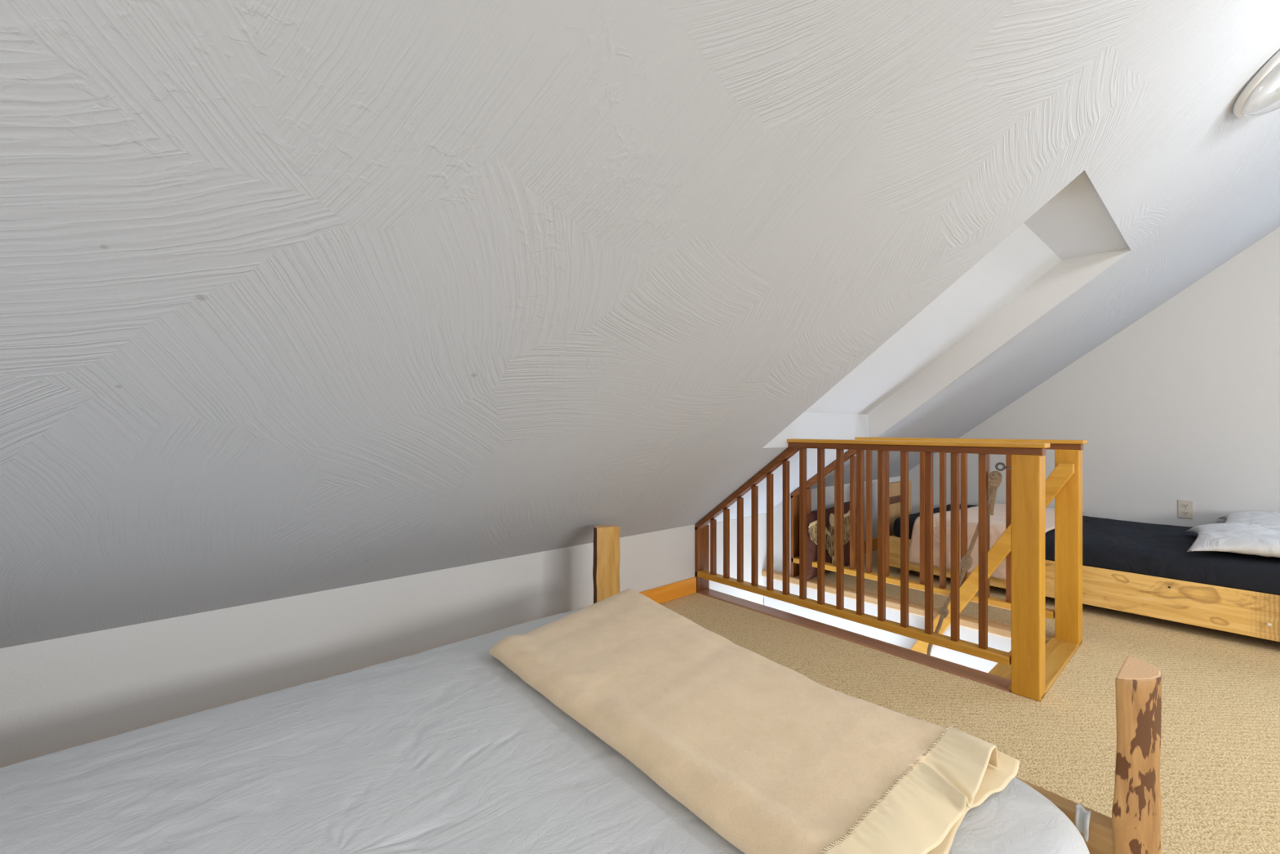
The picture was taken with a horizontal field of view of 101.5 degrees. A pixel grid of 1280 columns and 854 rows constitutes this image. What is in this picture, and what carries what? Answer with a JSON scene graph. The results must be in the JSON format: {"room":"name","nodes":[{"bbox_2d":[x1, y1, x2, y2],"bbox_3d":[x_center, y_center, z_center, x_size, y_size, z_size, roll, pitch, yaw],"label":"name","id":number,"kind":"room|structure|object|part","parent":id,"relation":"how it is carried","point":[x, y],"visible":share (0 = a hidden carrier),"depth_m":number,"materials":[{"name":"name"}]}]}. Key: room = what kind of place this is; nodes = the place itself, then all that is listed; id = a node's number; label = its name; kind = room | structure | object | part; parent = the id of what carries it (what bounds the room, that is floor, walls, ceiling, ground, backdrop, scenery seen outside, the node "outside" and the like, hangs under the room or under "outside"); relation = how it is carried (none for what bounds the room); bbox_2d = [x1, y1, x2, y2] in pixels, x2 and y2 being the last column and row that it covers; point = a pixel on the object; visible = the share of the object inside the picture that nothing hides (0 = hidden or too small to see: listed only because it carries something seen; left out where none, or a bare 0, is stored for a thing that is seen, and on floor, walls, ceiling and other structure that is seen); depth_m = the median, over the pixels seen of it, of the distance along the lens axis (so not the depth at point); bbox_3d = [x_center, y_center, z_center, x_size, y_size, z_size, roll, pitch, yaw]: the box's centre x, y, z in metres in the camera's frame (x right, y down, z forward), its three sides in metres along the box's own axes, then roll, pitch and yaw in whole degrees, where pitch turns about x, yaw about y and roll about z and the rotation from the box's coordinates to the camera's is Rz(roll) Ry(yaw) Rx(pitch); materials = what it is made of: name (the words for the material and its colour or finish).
{"room":"bedroom","nodes":[
{"label":"bedroom","id":0,"kind":"room"},
{"bbox_2d":[0,524,695,767],"bbox_3d":[-1.232,0.769,1.775,4.300,0.401,0.080,0,0,-41],"label":"wall","id":1,"kind":"structure","parent":0,"point":[59,694],"depth_m":1.74,"materials":[{"name":"white paint"}]},
{"bbox_2d":[639,577,696,603],"bbox_3d":[-1.242,0.924,1.702,4.188,0.092,0.015,0,0,-41],"label":"baseboard","id":2,"kind":"structure","parent":1,"relation":"attached to","point":[666,593],"depth_m":2.95,"materials":[{"name":"orange wood"}]},
{"bbox_2d":[0,0,1279,648],"bbox_3d":[1.892,-0.697,-0.045,6.580,2.577,6.842,0,0,-41],"label":"ceiling","id":3,"kind":"structure","parent":0,"point":[297,297],"depth_m":1.07,"materials":[{"name":"paint"}]},
{"bbox_2d":[1232,49,1279,118],"bbox_3d":[1.973,-1.097,1.550,0.350,0.233,0.289,0,0,-41],"label":"ceiling lamp","id":4,"kind":"object","parent":3,"relation":"attached to","point":[1260,95],"visible":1,"depth_m":1.57,"materials":[{"name":"white glass"}]},
{"bbox_2d":[765,475,900,574],"bbox_3d":[1.550,0.692,4.071,1.650,0.556,0.256,0,0,-41],"label":"wall","id":5,"kind":"structure","parent":0,"point":[829,491],"depth_m":3.60,"materials":[{"name":"white paint"}]},
{"bbox_2d":[864,537,877,553],"bbox_3d":[1.666,0.924,3.992,1.580,0.092,0.015,0,0,-41],"label":"baseboard","id":6,"kind":"structure","parent":5,"relation":"attached to","point":[874,541],"depth_m":4.15,"materials":[{"name":"brown wood"}]},
{"bbox_2d":[707,513,1011,672],"bbox_3d":[1.126,1.780,2.776,0.760,2.381,1.685,0,0,-41],"label":"wall","id":7,"kind":"structure","parent":0,"point":[996,642],"depth_m":3.24,"materials":[{"name":"white paint"}]},
{"bbox_2d":[697,588,1011,692],"bbox_3d":[0.876,0.987,2.551,0.112,0.046,1.588,0,0,-41],"label":"trim","id":8,"kind":"structure","parent":7,"relation":"attached to","point":[1000,682],"depth_m":2.35,"materials":[{"name":"brown wood"}]},
{"bbox_2d":[694,438,1050,701],"bbox_3d":[0.911,0.512,2.497,0.117,0.916,1.670,0,0,-41],"label":"stair railing","id":9,"kind":"object","parent":8,"relation":"on","point":[1026,658],"visible":0.98,"depth_m":2.20,"materials":[{"name":"brown wood"}]},
{"bbox_3d":[0.370,0.775,3.119,0.105,0.389,0.022,0,0,-41],"label":"wall post","id":10,"kind":"part","parent":9,"relation":"part of","materials":[{"name":"brown wood"}]},
{"bbox_3d":[0.569,0.353,2.854,0.052,0.511,0.684,0,0,-41],"label":"sloping rail","id":11,"kind":"part","parent":9,"relation":"part of","materials":[{"name":"brown wood"}]},
{"bbox_3d":[0.862,0.859,2.524,0.055,0.032,1.557,0,0,-41],"label":"rail","id":12,"kind":"part","parent":9,"relation":"part of","materials":[{"name":"brown wood"}]},
{"bbox_3d":[1.095,0.085,2.257,0.052,0.027,1.047,0,0,-41],"label":"sub rail","id":13,"kind":"part","parent":9,"relation":"part of","materials":[{"name":"brown wood"}]},
{"bbox_3d":[1.098,0.062,2.257,0.080,0.017,1.062,0,0,-41],"label":"hand rail","id":14,"kind":"part","parent":9,"relation":"part of","materials":[{"name":"brown wood"}]},
{"bbox_2d":[995,462,1011,471],"bbox_3d":[1.372,0.146,1.968,0.008,0.033,0.062,0,0,-41],"label":"screw","id":15,"kind":"object","parent":9,"relation":"attached to","point":[1004,467],"visible":0.96,"depth_m":1.97,"materials":[{"name":"silver metal"}]},
{"bbox_2d":[926,471,1002,655],"bbox_3d":[1.271,0.919,2.149,0.065,1.509,0.393,0,0,-28],"label":"rope","id":16,"kind":"object","parent":15,"relation":"hanging from","point":[994,478],"visible":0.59,"depth_m":2.07,"materials":[{"name":"beige fabric"}]},
{"bbox_3d":[1.419,0.532,1.913,0.082,0.875,0.087,0,0,-41],"label":"newel post","id":17,"kind":"part","parent":9,"relation":"part of","materials":[{"name":"brown wood"}]},
{"bbox_2d":[762,568,1052,644],"bbox_3d":[1.392,0.989,2.993,0.077,0.042,1.608,0,0,-41],"label":"trim","id":18,"kind":"structure","parent":7,"relation":"attached to","point":[967,621],"depth_m":2.89,"materials":[{"name":"brown wood"}]},
{"bbox_2d":[790,436,1087,644],"bbox_3d":[1.507,0.512,2.895,0.117,0.916,1.478,0,0,-41],"label":"stair railing","id":19,"kind":"object","parent":18,"relation":"on","point":[1067,613],"visible":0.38,"depth_m":2.61,"materials":[{"name":"brown wood"}]},
{"bbox_3d":[1.030,0.704,3.445,0.105,0.533,0.022,0,0,-41],"label":"wall post","id":20,"kind":"part","parent":19,"relation":"part of","materials":[{"name":"brown wood"}]},
{"bbox_3d":[1.165,0.281,3.251,0.052,0.367,0.492,0,0,-41],"label":"sloping rail","id":21,"kind":"part","parent":19,"relation":"part of","materials":[{"name":"brown wood"}]},
{"bbox_3d":[1.458,0.859,2.922,0.055,0.032,1.365,0,0,-41],"label":"rail","id":22,"kind":"part","parent":19,"relation":"part of","materials":[{"name":"brown wood"}]},
{"bbox_3d":[1.638,0.062,2.733,0.100,0.017,1.062,0,0,-41],"label":"hand rail","id":23,"kind":"part","parent":19,"relation":"part of","materials":[{"name":"brown wood"}]},
{"bbox_2d":[910,462,1075,653],"bbox_3d":[1.399,1.474,2.911,0.049,2.632,1.584,0,0,-41],"label":"ladder handrail","id":24,"kind":"object","parent":19,"relation":"attached to","point":[1062,473],"visible":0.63,"depth_m":2.52,"materials":[{"name":"brown wood"}]},
{"bbox_3d":[1.627,0.085,2.727,0.052,0.027,1.047,0,0,-41],"label":"sub rail","id":25,"kind":"part","parent":19,"relation":"part of","materials":[{"name":"brown wood"}]},
{"bbox_3d":[1.951,0.532,2.382,0.082,0.875,0.087,0,0,-41],"label":"newel post","id":26,"kind":"part","parent":19,"relation":"part of","materials":[{"name":"brown wood"}]},
{"bbox_2d":[988,649,1011,679],"bbox_3d":[1.616,1.018,2.238,0.585,0.045,0.104,0,0,-41],"label":"trim","id":27,"kind":"structure","parent":7,"relation":"attached to","point":[999,669],"depth_m":2.15,"materials":[{"name":"brown wood"}]},
{"bbox_2d":[1008,634,1082,702],"bbox_3d":[1.684,0.984,2.154,0.775,0.052,0.099,0,0,-41],"label":"trim","id":28,"kind":"structure","parent":7,"relation":"attached to","point":[1058,652],"depth_m":2.19,"materials":[{"name":"brown wood"}]},
{"bbox_2d":[762,170,1130,448],"bbox_3d":[1.376,-0.352,2.393,1.090,0.895,1.178,0,0,-41],"label":"skylight recess","id":29,"kind":"structure","parent":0,"point":[1073,237],"depth_m":2.55,"materials":[{"name":"grey paint"}]},
{"bbox_2d":[659,549,1279,853],"bbox_3d":[1.902,1.050,-0.056,6.580,0.160,6.812,0,0,-41],"label":"floor","id":30,"kind":"structure","parent":0,"point":[1220,757],"depth_m":1.86,"materials":[{"name":"carpet"}]},
{"bbox_2d":[806,501,856,579],"bbox_3d":[1.324,0.740,3.556,0.790,0.436,0.126,0,0,-41],"label":"floor cushion","id":31,"kind":"object","parent":30,"relation":"on","point":[811,518],"visible":0.47,"depth_m":3.39,"materials":[{"name":"fabric"}]},
{"bbox_2d":[592,524,1161,853],"bbox_3d":[-0.519,0.595,0.847,2.617,0.750,1.785,0,0,-41],"label":"bed","id":32,"kind":"object","parent":30,"relation":"on","point":[1134,827],"visible":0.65,"depth_m":0.94,"materials":[{"name":"brown wood"}]},
{"bbox_2d":[0,606,1090,853],"bbox_3d":[-0.472,0.772,0.810,2.262,0.212,1.538,0,0,-41],"label":"sheet","id":33,"kind":"object","parent":32,"relation":"on","point":[446,748],"visible":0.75,"depth_m":0.98,"materials":[{"name":"white fabric"}]},
{"bbox_2d":[488,588,1019,853],"bbox_3d":[0.132,0.644,1.363,0.704,0.079,1.320,0,0,-41],"label":"folded blanket","id":34,"kind":"object","parent":33,"relation":"on","point":[773,758],"visible":1,"depth_m":1.05,"materials":[{"name":"fabric"}]},
{"bbox_3d":[0.476,0.644,0.875,0.575,0.081,0.099,0,0,-41],"label":"satin trim","id":35,"kind":"part","parent":34,"relation":"part of","materials":[{"name":"beige fabric"}]},
{"bbox_3d":[0.492,0.651,0.877,0.554,0.039,0.115,0,0,-41],"label":"satin trim","id":36,"kind":"part","parent":34,"relation":"part of","materials":[{"name":"beige fabric"}]},
{"bbox_3d":[-0.156,0.698,2.307,0.142,0.543,0.073,0,0,-41],"label":"post","id":37,"kind":"part","parent":32,"relation":"part of","materials":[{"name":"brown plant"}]},
{"bbox_3d":[0.368,0.835,1.618,0.045,0.180,1.672,0,0,-39],"label":"foot rail","id":38,"kind":"part","parent":32,"relation":"part of","materials":[{"name":"brown wood"}]},
{"bbox_3d":[0.931,0.710,0.975,0.159,0.520,0.061,0,0,-41],"label":"post","id":39,"kind":"part","parent":32,"relation":"part of","materials":[{"name":"brown wood"}]},
{"bbox_2d":[888,480,911,567],"bbox_3d":[1.837,0.677,3.739,0.432,0.585,0.034,0,0,-41],"label":"headboard","id":40,"kind":"object","parent":30,"relation":"on","point":[895,486],"visible":0.23,"depth_m":3.69,"materials":[{"name":"brown wood"}]},
{"bbox_3d":[1.837,0.720,3.743,0.304,0.380,0.016,0,0,-41],"label":"panel","id":41,"kind":"part","parent":40,"relation":"part of","materials":[{"name":"brown wood"}]},
{"bbox_3d":[1.837,0.432,3.739,0.432,0.095,0.034,0,0,-41],"label":"rail","id":42,"kind":"part","parent":40,"relation":"part of","materials":[{"name":"brown wood"}]},
{"bbox_2d":[888,534,1279,641],"bbox_3d":[2.824,0.845,3.003,1.112,0.250,2.270,0,0,-41],"label":"bed","id":43,"kind":"object","parent":30,"relation":"on","point":[1232,610],"visible":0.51,"depth_m":2.49,"materials":[{"name":"pine wood"},{"name":"fabric"}]},
{"bbox_2d":[893,504,1279,595],"bbox_3d":[2.820,0.648,3.010,1.125,0.141,2.252,0,0,-41],"label":"mattress","id":44,"kind":"object","parent":43,"relation":"on","point":[1160,550],"visible":0.48,"depth_m":2.58,"materials":[{"name":"black fabric"}]},
{"bbox_2d":[908,502,1083,580],"bbox_3d":[2.377,0.708,3.465,1.138,0.313,0.717,0,0,-41],"label":"blanket","id":45,"kind":"object","parent":44,"relation":"on","point":[997,521],"visible":0.31,"depth_m":3.23,"materials":[{"name":"fabric"}]},
{"bbox_2d":[1183,522,1279,557],"bbox_3d":[3.052,0.529,2.390,0.660,0.120,0.780,0,0,-45],"label":"pillow","id":46,"kind":"object","parent":44,"relation":"on","point":[1260,540],"visible":1,"depth_m":2.40,"materials":[{"name":"white fabric"}]},
{"bbox_2d":[1218,511,1279,524],"bbox_3d":[3.518,0.522,2.701,0.472,0.134,0.749,0,0,-41],"label":"pillow","id":47,"kind":"object","parent":44,"relation":"on","point":[1245,517],"visible":0.53,"depth_m":2.83,"materials":[{"name":"white fabric"}]},
{"bbox_2d":[908,226,1279,527],"bbox_3d":[4.367,-0.428,2.184,0.080,3.116,6.912,0,0,-41],"label":"wall","id":48,"kind":"structure","parent":0,"point":[1183,402],"depth_m":3.27,"materials":[{"name":"white paint"}]},
{"bbox_2d":[1177,499,1193,518],"bbox_3d":[3.377,0.501,3.239,0.009,0.113,0.065,0,0,-41],"label":"wall outlet","id":49,"kind":"object","parent":48,"relation":"attached to","point":[1185,507],"visible":1,"depth_m":3.24,"materials":[{"name":"beige plastic"}]},
{"bbox_2d":[1181,502,1189,507],"bbox_3d":[3.376,0.478,3.238,0.004,0.025,0.033,0,0,-41],"label":"socket","id":50,"kind":"object","parent":49,"relation":"attached to","point":[1183,504],"depth_m":3.24,"materials":[{"name":"grey plastic"}]},
{"bbox_2d":[1182,510,1189,515],"bbox_3d":[3.376,0.524,3.238,0.004,0.025,0.033,0,0,-41],"label":"socket","id":51,"kind":"object","parent":49,"relation":"attached to","point":[1184,512],"depth_m":3.24,"materials":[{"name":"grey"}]}
]}

